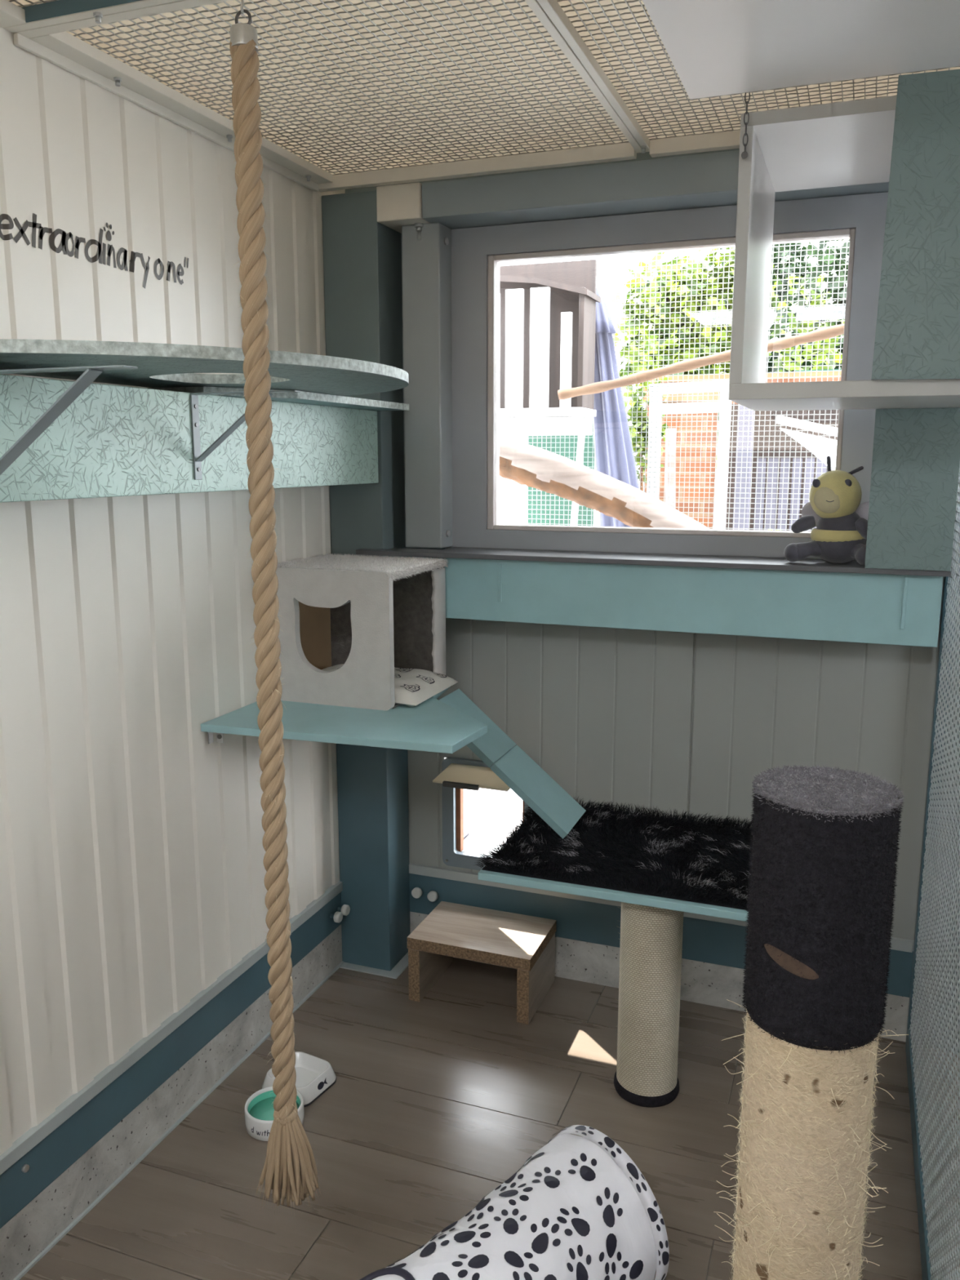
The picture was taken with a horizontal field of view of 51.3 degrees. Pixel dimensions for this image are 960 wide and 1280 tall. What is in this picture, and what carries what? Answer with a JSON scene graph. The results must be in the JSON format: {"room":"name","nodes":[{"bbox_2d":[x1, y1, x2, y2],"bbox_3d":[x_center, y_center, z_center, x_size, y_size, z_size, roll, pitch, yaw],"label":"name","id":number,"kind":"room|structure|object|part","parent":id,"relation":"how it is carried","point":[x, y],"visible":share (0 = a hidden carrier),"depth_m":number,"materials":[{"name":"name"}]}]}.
{"room":"cat boarding room","nodes":[
{"label":"cat boarding room","id":0,"kind":"room"},
{"bbox_2d":[0,26,345,1155],"bbox_3d":[-1.129,0.060,1.051,0.081,1.982,4.120,4,11,20],"label":"wall","id":1,"kind":"structure","parent":0,"point":[133,872],"depth_m":2.03,"materials":[{"name":"white wood"}]},
{"bbox_2d":[21,1164,29,1173],"bbox_3d":[-0.843,0.979,1.853,0.006,0.014,0.014,4,11,20],"label":"screw","id":2,"kind":"object","parent":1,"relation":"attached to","point":[25,1167],"visible":1,"depth_m":1.85,"materials":[{"name":"metal"}]},
{"bbox_2d":[0,213,188,288],"bbox_3d":[-0.715,-0.743,1.911,0.006,0.106,0.522,4,11,20],"label":"lettering","id":3,"kind":"object","parent":1,"relation":"attached to","point":[64,243],"depth_m":1.87,"materials":[{"name":"paint"}]},
{"bbox_2d":[0,892,342,1228],"bbox_3d":[-1.127,1.115,1.242,0.086,0.107,4.120,4,11,20],"label":"trim","id":4,"kind":"structure","parent":1,"relation":"attached to","point":[46,1161],"depth_m":2.15,"materials":[{"name":"blue wood"}]},
{"bbox_2d":[0,881,342,1174],"bbox_3d":[-1.151,1.061,1.160,0.092,0.028,3.970,4,11,20],"label":"trim","id":5,"kind":"structure","parent":1,"relation":"attached to","point":[30,1139],"depth_m":2.14,"materials":[{"name":"grey wood"}]},
{"bbox_2d":[0,924,344,1279],"bbox_3d":[-1.125,1.230,1.262,0.090,0.127,4.120,4,11,20],"label":"baseboard","id":6,"kind":"structure","parent":1,"relation":"attached to","point":[33,1231],"depth_m":2.17,"materials":[{"name":"concrete"}]},
{"bbox_2d":[0,373,378,502],"bbox_3d":[-0.741,-0.334,1.672,0.156,0.190,2.269,4,11,20],"label":"wall panel","id":7,"kind":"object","parent":1,"relation":"attached to","point":[111,441],"depth_m":1.83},
{"bbox_2d":[0,364,137,475],"bbox_3d":[-0.604,-0.283,1.423,0.278,0.200,0.030,4,11,20],"label":"shelf bracket","id":8,"kind":"object","parent":7,"relation":"attached to","point":[91,373],"visible":1,"depth_m":1.41,"materials":[{"name":"metal"}]},
{"bbox_3d":[-0.604,-0.380,1.406,0.278,0.003,0.030,4,11,20],"label":"arm","id":9,"kind":"part","parent":8,"relation":"part of","materials":[{"name":"paint"}]},
{"bbox_2d":[190,390,300,479],"bbox_3d":[-0.445,-0.388,1.903,0.230,0.165,0.022,4,11,20],"label":"shelf bracket","id":10,"kind":"object","parent":7,"relation":"attached to","point":[198,458],"visible":0.98,"depth_m":1.93,"materials":[{"name":"metal"}]},
{"bbox_3d":[-0.445,-0.467,1.888,0.230,0.003,0.022,4,11,20],"label":"arm","id":11,"kind":"part","parent":10,"relation":"part of","materials":[{"name":"paint"}]},
{"bbox_2d":[146,386,408,410],"bbox_3d":[-0.432,-0.560,2.337,0.244,0.016,0.746,4,11,20],"label":"plank","id":12,"kind":"object","parent":7,"relation":"on","point":[304,397],"visible":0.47,"depth_m":2.22,"materials":[{"name":"teal paint"}]},
{"bbox_2d":[0,338,408,395],"bbox_3d":[-0.446,-0.484,1.817,0.584,0.018,1.104,4,11,20],"label":"shelf","id":13,"kind":"object","parent":12,"relation":"on","point":[158,365],"visible":0.88,"depth_m":1.59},
{"bbox_2d":[208,732,223,743],"bbox_3d":[-0.604,0.222,2.308,0.047,0.037,0.017,4,11,20],"label":"bracket","id":14,"kind":"object","parent":1,"relation":"attached to","point":[220,737],"visible":0.7,"depth_m":2.30,"materials":[{"name":"metal"}]},
{"bbox_2d":[329,911,342,922],"bbox_3d":[-0.421,0.808,2.920,0.033,0.031,0.031,4,11,20],"label":"peg","id":15,"kind":"object","parent":1,"relation":"attached to","point":[337,917],"visible":1,"depth_m":2.91,"materials":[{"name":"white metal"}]},
{"bbox_2d":[337,904,350,915],"bbox_3d":[-0.405,0.799,2.961,0.033,0.031,0.031,4,11,20],"label":"peg","id":16,"kind":"object","parent":1,"relation":"attached to","point":[345,908],"visible":0.92,"depth_m":2.95,"materials":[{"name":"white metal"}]},
{"bbox_2d":[200,686,487,753],"bbox_3d":[-0.240,0.168,2.454,0.615,0.018,0.617,4,11,20],"label":"platform","id":17,"kind":"object","parent":1,"relation":"attached to","point":[433,725],"visible":0.66,"depth_m":2.27,"materials":[{"name":"teal paint"}]},
{"bbox_2d":[275,552,448,711],"bbox_3d":[-0.311,-0.037,2.578,0.370,0.341,0.347,4,11,20],"label":"house","id":18,"kind":"object","parent":17,"relation":"on","point":[371,615],"visible":0.97,"depth_m":2.46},
{"bbox_2d":[321,663,457,706],"bbox_3d":[-0.282,0.102,2.593,0.377,0.056,0.298,4,11,20],"label":"cushion","id":19,"kind":"object","parent":18,"relation":"in","point":[412,686],"visible":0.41,"depth_m":2.52,"materials":[{"name":"fabric"}]},
{"bbox_2d":[7,0,959,174],"bbox_3d":[0.003,-0.868,0.601,3.680,0.001,4.800,4,11,20],"label":"ceiling","id":20,"kind":"structure","parent":0,"point":[233,2],"depth_m":1.98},
{"bbox_2d":[0,0,181,32],"bbox_3d":[-0.211,-0.894,0.969,1.573,0.039,0.935,4,11,20],"label":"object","id":21,"kind":"object","parent":20,"relation":"attached to","point":[14,18],"visible":1,"depth_m":1.60,"materials":[{"name":"metal"}]},
{"bbox_2d":[225,0,321,1214],"bbox_3d":[-0.322,-0.021,1.508,0.114,1.963,0.105,0,10,-1],"label":"rope","id":22,"kind":"object","parent":20,"relation":"hanging from","point":[290,1167],"visible":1,"depth_m":1.49,"materials":[{"name":"fabric"}]},
{"bbox_2d":[13,0,641,191],"bbox_3d":[-0.200,-1.079,1.999,0.855,0.044,1.031,4,11,20],"label":"grid","id":23,"kind":"object","parent":20,"relation":"attached to","point":[51,43],"visible":0.93,"depth_m":1.98,"materials":[{"name":"metal"}]},
{"bbox_2d":[537,0,959,157],"bbox_3d":[0.537,-1.032,1.726,0.716,0.039,1.031,4,11,20],"label":"grid","id":24,"kind":"object","parent":20,"relation":"attached to","point":[693,143],"visible":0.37,"depth_m":2.00,"materials":[{"name":"metal"}]},
{"bbox_2d":[741,92,750,158],"bbox_3d":[0.470,-0.952,1.757,0.012,0.201,0.014,4,11,20],"label":"chain","id":25,"kind":"object","parent":24,"relation":"hanging from","point":[744,154],"visible":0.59,"depth_m":1.76,"materials":[{"name":"metal"}]},
{"bbox_2d":[728,95,959,410],"bbox_3d":[0.749,-0.717,1.962,0.432,0.494,0.480,4,11,20],"label":"cube shelf","id":26,"kind":"object","parent":25,"relation":"hanging from","point":[846,143],"visible":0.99,"depth_m":1.85,"materials":[{"name":"white wood"}]},
{"bbox_3d":[0.557,-0.733,2.032,0.022,0.442,0.480,4,11,20],"label":"panel","id":27,"kind":"part","parent":26,"relation":"part of","materials":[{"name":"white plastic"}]},
{"bbox_3d":[0.749,-0.949,1.919,0.432,0.022,0.480,4,11,20],"label":"panel","id":28,"kind":"part","parent":26,"relation":"part of","materials":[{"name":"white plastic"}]},
{"bbox_3d":[0.749,-0.488,2.003,0.432,0.029,0.480,4,11,20],"label":"panel","id":29,"kind":"part","parent":26,"relation":"part of","materials":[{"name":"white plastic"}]},
{"bbox_2d":[871,69,959,379],"bbox_3d":[0.779,-0.692,1.683,0.192,0.494,0.015,4,11,20],"label":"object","id":30,"kind":"object","parent":26,"relation":"attached to","point":[917,333],"visible":1,"depth_m":1.69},
{"bbox_2d":[19,957,959,1279],"bbox_3d":[0.215,1.403,0.835,3.000,0.060,4.220,4,11,20],"label":"floor","id":31,"kind":"structure","parent":0,"point":[435,1102],"depth_m":2.23,"materials":[{"name":"brown wood"}]},
{"bbox_2d":[244,1085,304,1141],"bbox_3d":[-0.469,1.082,2.284,0.133,0.054,0.134,4,11,20],"label":"round bowl","id":32,"kind":"object","parent":31,"relation":"on","point":[259,1109],"visible":0.53,"depth_m":2.28,"materials":[{"name":"white ceramic"}]},
{"bbox_2d":[261,1051,336,1106],"bbox_3d":[-0.440,1.061,2.428,0.146,0.042,0.146,6,12,29],"label":"square bowl","id":33,"kind":"object","parent":31,"relation":"on","point":[315,1076],"visible":0.7,"depth_m":2.43,"materials":[{"name":"white ceramic"}]},
{"bbox_2d":[317,1078,327,1089],"bbox_3d":[-0.378,1.066,2.398,0.005,0.016,0.035,6,12,29],"label":"print","id":34,"kind":"object","parent":33,"relation":"on","point":[322,1082],"depth_m":2.40},
{"bbox_2d":[407,901,556,1024],"bbox_3d":[0.009,0.910,2.849,0.360,0.189,0.248,4,11,20],"label":"step stool","id":35,"kind":"object","parent":31,"relation":"on","point":[526,944],"visible":1,"depth_m":2.79,"materials":[{"name":"laminate"}]},
{"bbox_3d":[-0.141,0.917,2.908,0.034,0.155,0.248,4,11,20],"label":"leg","id":36,"kind":"part","parent":35,"relation":"part of","materials":[{"name":"laminate"}]},
{"bbox_3d":[0.159,0.937,2.797,0.034,0.155,0.248,4,11,20],"label":"leg","id":37,"kind":"part","parent":35,"relation":"part of","materials":[{"name":"laminate"}]},
{"bbox_2d":[360,1124,669,1279],"bbox_3d":[0.008,1.081,1.614,0.302,0.305,0.664,10,14,44],"label":"tunnel","id":38,"kind":"object","parent":31,"relation":"on","point":[578,1207],"visible":1,"depth_m":1.66,"materials":[{"name":"fabric"}]},
{"bbox_2d":[613,902,683,1107],"bbox_3d":[0.403,0.823,2.374,0.166,0.532,0.163,2,11,12],"label":"post","id":39,"kind":"object","parent":31,"relation":"on","point":[651,946],"visible":0.94,"depth_m":2.32,"materials":[{"name":"fabric"}]},
{"bbox_2d":[478,845,748,921],"bbox_3d":[0.457,0.534,2.424,0.798,0.018,0.503,4,11,20],"label":"shelf","id":40,"kind":"object","parent":39,"relation":"on","point":[485,875],"visible":0.24,"depth_m":2.22,"materials":[{"name":"teal paint"}]},
{"bbox_2d":[474,795,753,910],"bbox_3d":[0.455,0.504,2.423,0.857,0.039,0.519,4,11,20],"label":"rug","id":41,"kind":"object","parent":40,"relation":"on","point":[649,854],"visible":0.62,"depth_m":2.39,"materials":[{"name":"black fur"}]},
{"bbox_2d":[439,688,586,839],"bbox_3d":[0.074,0.312,2.594,0.372,0.315,0.180,4,11,20],"label":"ramp","id":42,"kind":"object","parent":41,"relation":"on","point":[522,775],"visible":0.82,"depth_m":2.57,"materials":[{"name":"teal paint"}]},
{"bbox_2d":[713,764,908,1279],"bbox_3d":[0.390,0.721,1.226,0.380,1.142,0.380,4,11,20],"label":"post","id":43,"kind":"object","parent":31,"relation":"on","point":[823,866],"visible":1,"depth_m":1.12,"materials":[{"name":"fabric"}]},
{"bbox_2d":[905,465,959,1279],"bbox_3d":[0.752,0.153,1.437,0.030,2.185,2.065,4,11,20],"label":"wall","id":44,"kind":"structure","parent":31,"relation":"on","point":[931,1224],"depth_m":2.02,"materials":[{"name":"teal metal"}]},
{"bbox_2d":[642,0,959,99],"bbox_3d":[0.429,-0.863,1.189,0.526,0.016,1.081,4,11,20],"label":"board","id":45,"kind":"object","parent":44,"relation":"attached to","point":[714,47],"visible":1,"depth_m":1.52,"materials":[{"name":"white plastic"}]},
{"bbox_2d":[345,148,959,1053],"bbox_3d":[0.956,-0.072,2.507,2.958,2.244,0.085,4,11,20],"label":"wall","id":46,"kind":"structure","parent":0,"point":[664,720],"depth_m":2.67,"materials":[{"name":"grey wood"}]},
{"bbox_2d":[321,190,409,978],"bbox_3d":[-0.306,-0.100,2.844,0.196,2.180,0.175,4,11,20],"label":"corner post","id":47,"kind":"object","parent":46,"relation":"attached to","point":[362,268],"depth_m":2.78,"materials":[{"name":"teal wood"}]},
{"bbox_2d":[376,182,430,239],"bbox_3d":[-0.177,-1.110,2.622,0.134,0.126,0.152,4,11,20],"label":"junction cover","id":48,"kind":"object","parent":46,"relation":"attached to","point":[398,206],"visible":0.73,"depth_m":2.55,"materials":[{"name":"paint"}]},
{"bbox_2d":[411,887,422,898],"bbox_3d":[-0.189,0.764,3.034,0.031,0.031,0.033,4,11,20],"label":"peg","id":49,"kind":"object","parent":46,"relation":"attached to","point":[416,892],"visible":1,"depth_m":3.02,"materials":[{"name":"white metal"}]},
{"bbox_2d":[401,222,452,548],"bbox_3d":[-0.137,-0.676,2.717,0.116,0.843,0.094,4,11,20],"label":"trim","id":50,"kind":"structure","parent":46,"relation":"attached to","point":[426,262],"depth_m":2.68,"materials":[{"name":"paint"}]},
{"bbox_2d":[426,890,438,902],"bbox_3d":[-0.140,0.771,3.017,0.031,0.031,0.033,4,11,20],"label":"peg","id":51,"kind":"object","parent":46,"relation":"attached to","point":[433,895],"visible":1,"depth_m":3.00,"materials":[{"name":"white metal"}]},
{"bbox_2d":[432,756,531,870],"bbox_3d":[0.019,0.517,2.886,0.300,0.347,0.246,4,11,20],"label":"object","id":52,"kind":"object","parent":46,"relation":"attached to","point":[457,775],"visible":0.39,"depth_m":2.95,"materials":[{"name":"beige plastic"}]},
{"bbox_3d":[-0.004,0.386,2.819,0.223,0.016,0.142,4,11,20],"label":"flap door","id":53,"kind":"part","parent":52,"relation":"part of","materials":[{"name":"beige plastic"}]},
{"bbox_2d":[422,150,888,229],"bbox_3d":[0.480,-1.086,2.380,1.287,0.085,0.144,4,11,20],"label":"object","id":54,"kind":"structure","parent":46,"relation":"attached to","point":[705,180],"depth_m":2.40,"materials":[{"name":"wood"}]},
{"bbox_2d":[409,911,909,1041],"bbox_3d":[0.399,0.932,2.906,1.750,0.127,0.080,4,11,20],"label":"baseboard","id":55,"kind":"structure","parent":46,"relation":"attached to","point":[701,982],"depth_m":2.79,"materials":[{"name":"concrete"}]},
{"bbox_2d":[408,862,914,997],"bbox_3d":[0.398,0.806,2.881,1.750,0.129,0.084,4,11,20],"label":"trim","id":56,"kind":"structure","parent":46,"relation":"attached to","point":[717,943],"depth_m":2.87,"materials":[{"name":"blue wood"}]},
{"bbox_2d":[385,555,942,647],"bbox_3d":[0.414,-0.121,2.565,1.391,0.164,0.168,4,11,20],"label":"wall shelf","id":57,"kind":"object","parent":46,"relation":"attached to","point":[903,610],"visible":0.75,"depth_m":2.43,"materials":[{"name":"teal paint"}]},
{"bbox_2d":[355,546,951,576],"bbox_3d":[0.382,-0.207,2.542,1.470,0.013,0.179,4,11,20],"label":"window sill","id":58,"kind":"structure","parent":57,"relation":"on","point":[537,555],"depth_m":2.48,"materials":[{"name":"grey wood"}]},
{"bbox_2d":[783,455,869,564],"bbox_3d":[0.832,-0.305,2.350,0.211,0.252,0.122,4,11,20],"label":"bee","id":59,"kind":"object","parent":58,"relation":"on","point":[839,535],"visible":0.88,"depth_m":2.32},
{"bbox_3d":[0.767,-0.212,2.373,0.087,0.055,0.044,1,10,7],"label":"leg","id":60,"kind":"part","parent":59,"relation":"part of","materials":[{"name":"black fabric"}]},
{"bbox_3d":[0.765,-0.274,2.363,0.055,0.043,0.036,4,11,20],"label":"arm","id":61,"kind":"part","parent":59,"relation":"part of"},
{"bbox_3d":[0.884,-0.201,2.314,0.045,0.055,0.059,-6,12,-29],"label":"leg","id":62,"kind":"part","parent":59,"relation":"part of","materials":[{"name":"black fabric"}]},
{"bbox_3d":[0.891,-0.258,2.317,0.049,0.052,0.037,4,11,20],"label":"arm","id":63,"kind":"part","parent":59,"relation":"part of"},
{"bbox_2d":[864,407,959,571],"bbox_3d":[0.954,-0.331,2.202,0.176,0.350,0.015,4,11,20],"label":"lower chipboard","id":64,"kind":"object","parent":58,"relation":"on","point":[916,459],"visible":1,"depth_m":2.19,"materials":[{"name":"teal wood"}]},
{"bbox_2d":[450,191,888,559],"bbox_3d":[0.521,-0.645,2.556,1.273,0.842,0.090,4,11,20],"label":"window","id":65,"kind":"structure","parent":46,"relation":"in","point":[477,253],"depth_m":2.56,"materials":[{"name":"grey plastic"}]},
{"bbox_3d":[0.458,-0.635,2.568,0.883,0.695,0.004,4,11,20],"label":"pane","id":66,"kind":"part","parent":65,"relation":"part of","materials":[{"name":"clear glass"}]},
{"label":"outside","id":67,"kind":"structure","parent":0,"visible":0},
{"bbox_2d":[779,427,836,471],"bbox_3d":[1.565,-0.413,4.102,0.686,0.906,0.157,3,11,14],"label":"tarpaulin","id":68,"kind":"object","parent":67,"point":[805,436],"visible":0.16,"depth_m":4.12,"materials":[{"name":"white fabric"}]},
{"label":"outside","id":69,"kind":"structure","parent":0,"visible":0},
{"bbox_2d":[795,368,841,371],"bbox_3d":[2.034,-1.155,5.094,0.870,0.450,0.030,4,11,20],"label":"net","id":70,"kind":"object","parent":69,"point":[826,369],"visible":0.02,"depth_m":5.16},
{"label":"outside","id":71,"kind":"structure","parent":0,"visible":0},
{"bbox_2d":[557,324,844,399],"bbox_3d":[0.855,-0.929,3.198,1.243,0.291,0.050,4,11,19],"label":"perch branch","id":72,"kind":"object","parent":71,"point":[824,333],"visible":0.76,"depth_m":3.26,"materials":[{"name":"brown wood"}]},
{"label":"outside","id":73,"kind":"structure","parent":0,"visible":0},
{"bbox_2d":[774,415,837,436],"bbox_3d":[1.595,-0.818,4.079,0.758,0.204,0.035,3,11,14],"label":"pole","id":74,"kind":"object","parent":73,"point":[800,425],"visible":0.32,"depth_m":4.12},
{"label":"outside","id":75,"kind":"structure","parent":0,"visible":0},
{"bbox_2d":[463,787,522,836],"bbox_3d":[2.944,0.146,7.974,18.000,0.100,11.290,4,11,20],"label":"ground","id":76,"kind":"structure","parent":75,"point":[482,815],"depth_m":4.34,"materials":[{"name":"white"}]},
{"bbox_2d":[463,831,498,844],"bbox_3d":[-0.382,0.850,3.738,1.532,0.030,0.830,4,11,20],"label":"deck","id":77,"kind":"object","parent":76,"relation":"on","point":[468,837],"visible":0.02,"depth_m":4.00,"materials":[{"name":"white"}]},
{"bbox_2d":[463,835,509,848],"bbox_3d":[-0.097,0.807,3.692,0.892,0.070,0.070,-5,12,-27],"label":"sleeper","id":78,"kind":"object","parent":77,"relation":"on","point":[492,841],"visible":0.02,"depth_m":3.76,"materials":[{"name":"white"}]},
{"bbox_2d":[499,259,600,829],"bbox_3d":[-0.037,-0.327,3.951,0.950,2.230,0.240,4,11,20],"label":"building","id":79,"kind":"structure","parent":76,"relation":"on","point":[548,310],"depth_m":3.69,"materials":[{"name":"white wood"}]},
{"bbox_3d":[0.131,-0.004,3.989,0.050,1.580,0.050,4,11,20],"label":"support post","id":80,"kind":"part","parent":79,"relation":"part of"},
{"bbox_2d":[522,417,595,526],"bbox_3d":[0.370,-0.192,4.716,0.360,1.730,0.030,4,11,20],"label":"screen","id":81,"kind":"object","parent":76,"relation":"on","point":[531,491],"visible":0.02,"depth_m":4.62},
{"bbox_2d":[569,417,586,525],"bbox_3d":[0.369,-0.133,4.282,0.154,1.831,0.085,0,10,-1],"label":"plank","id":82,"kind":"object","parent":76,"relation":"on","point":[580,445],"visible":0.02,"depth_m":4.16,"materials":[{"name":"white wood"}]},
{"bbox_2d":[499,434,709,528],"bbox_3d":[0.860,0.072,3.250,2.940,1.854,0.144,2,11,11],"label":"ramp","id":83,"kind":"object","parent":76,"relation":"on","point":[523,464],"visible":0.34,"depth_m":3.21,"materials":[{"name":"brown wood"}]},
{"bbox_2d":[592,281,639,527],"bbox_3d":[0.604,-0.282,3.948,0.426,2.182,0.202,4,11,20],"label":"parasol","id":84,"kind":"object","parent":76,"relation":"on","point":[614,455],"visible":0.35,"depth_m":3.83,"materials":[{"name":"fabric"}]},
{"bbox_2d":[622,330,670,491],"bbox_3d":[0.688,-0.292,4.425,0.293,2.093,0.266,1,10,5],"label":"bush","id":85,"kind":"object","parent":76,"relation":"on","point":[639,455],"visible":0.44,"depth_m":4.26,"materials":[{"name":"green plant"}]},
{"bbox_2d":[490,239,849,801],"bbox_3d":[0.920,-0.590,3.914,1.845,2.760,0.056,4,11,20],"label":"wire fence","id":86,"kind":"object","parent":76,"relation":"on","point":[656,409],"visible":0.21,"depth_m":3.85,"materials":[{"name":"white metal"}]},
{"bbox_3d":[0.087,-0.123,4.310,0.070,1.700,0.040,4,11,20],"label":"timber post","id":87,"kind":"part","parent":86,"relation":"part of","materials":[{"name":"white wood"}]},
{"bbox_3d":[0.690,-0.112,4.081,0.042,1.760,0.040,4,11,20],"label":"timber post","id":88,"kind":"part","parent":86,"relation":"part of","materials":[{"name":"white wood"}]},
{"bbox_3d":[0.831,-0.978,3.870,0.351,0.050,0.036,4,11,20],"label":"timber rail","id":89,"kind":"part","parent":86,"relation":"part of","materials":[{"name":"white wood"}]},
{"bbox_3d":[0.821,-0.905,3.898,0.241,0.045,0.050,4,11,20],"label":"timber rail","id":90,"kind":"part","parent":86,"relation":"part of","materials":[{"name":"white wood"}]},
{"bbox_3d":[0.940,-0.095,3.989,0.047,1.760,0.042,4,11,20],"label":"timber post","id":91,"kind":"part","parent":86,"relation":"part of","materials":[{"name":"white wood"}]},
{"bbox_2d":[665,427,675,509],"bbox_3d":[0.795,-0.034,4.181,0.035,1.673,0.184,-2,10,-9],"label":"stake","id":92,"kind":"object","parent":76,"relation":"on","point":[668,433],"visible":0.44,"depth_m":4.10,"materials":[{"name":"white wood"}]},
{"bbox_2d":[611,247,788,469],"bbox_3d":[1.244,-0.945,5.875,0.976,2.859,0.950,4,11,20],"label":"tree","id":93,"kind":"object","parent":76,"relation":"on","point":[682,352],"visible":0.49,"depth_m":5.54,"materials":[{"name":"green plant"}]},
{"bbox_2d":[643,370,841,531],"bbox_3d":[1.408,-0.321,4.897,1.200,1.880,0.682,4,11,20],"label":"shed","id":94,"kind":"object","parent":76,"relation":"on","point":[662,458],"visible":0.11,"depth_m":4.75,"materials":[{"name":"brown wood"}]},
{"bbox_3d":[1.201,-0.237,4.656,0.065,1.800,0.065,4,11,20],"label":"corner post","id":95,"kind":"part","parent":94,"relation":"part of","materials":[{"name":"white wood"}]},
{"bbox_2d":[704,238,849,454],"bbox_3d":[2.900,-1.884,7.864,2.831,3.995,1.228,5,11,24],"label":"tree","id":96,"kind":"object","parent":76,"relation":"on","point":[821,246],"visible":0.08,"depth_m":7.67,"materials":[{"name":"green plant"}]},
{"bbox_2d":[767,274,844,372],"bbox_3d":[2.517,-1.224,5.706,1.694,3.468,0.894,4,11,20],"label":"bush","id":97,"kind":"object","parent":76,"relation":"on","point":[793,319],"visible":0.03,"depth_m":5.78,"materials":[{"name":"green plant"}]}
]}

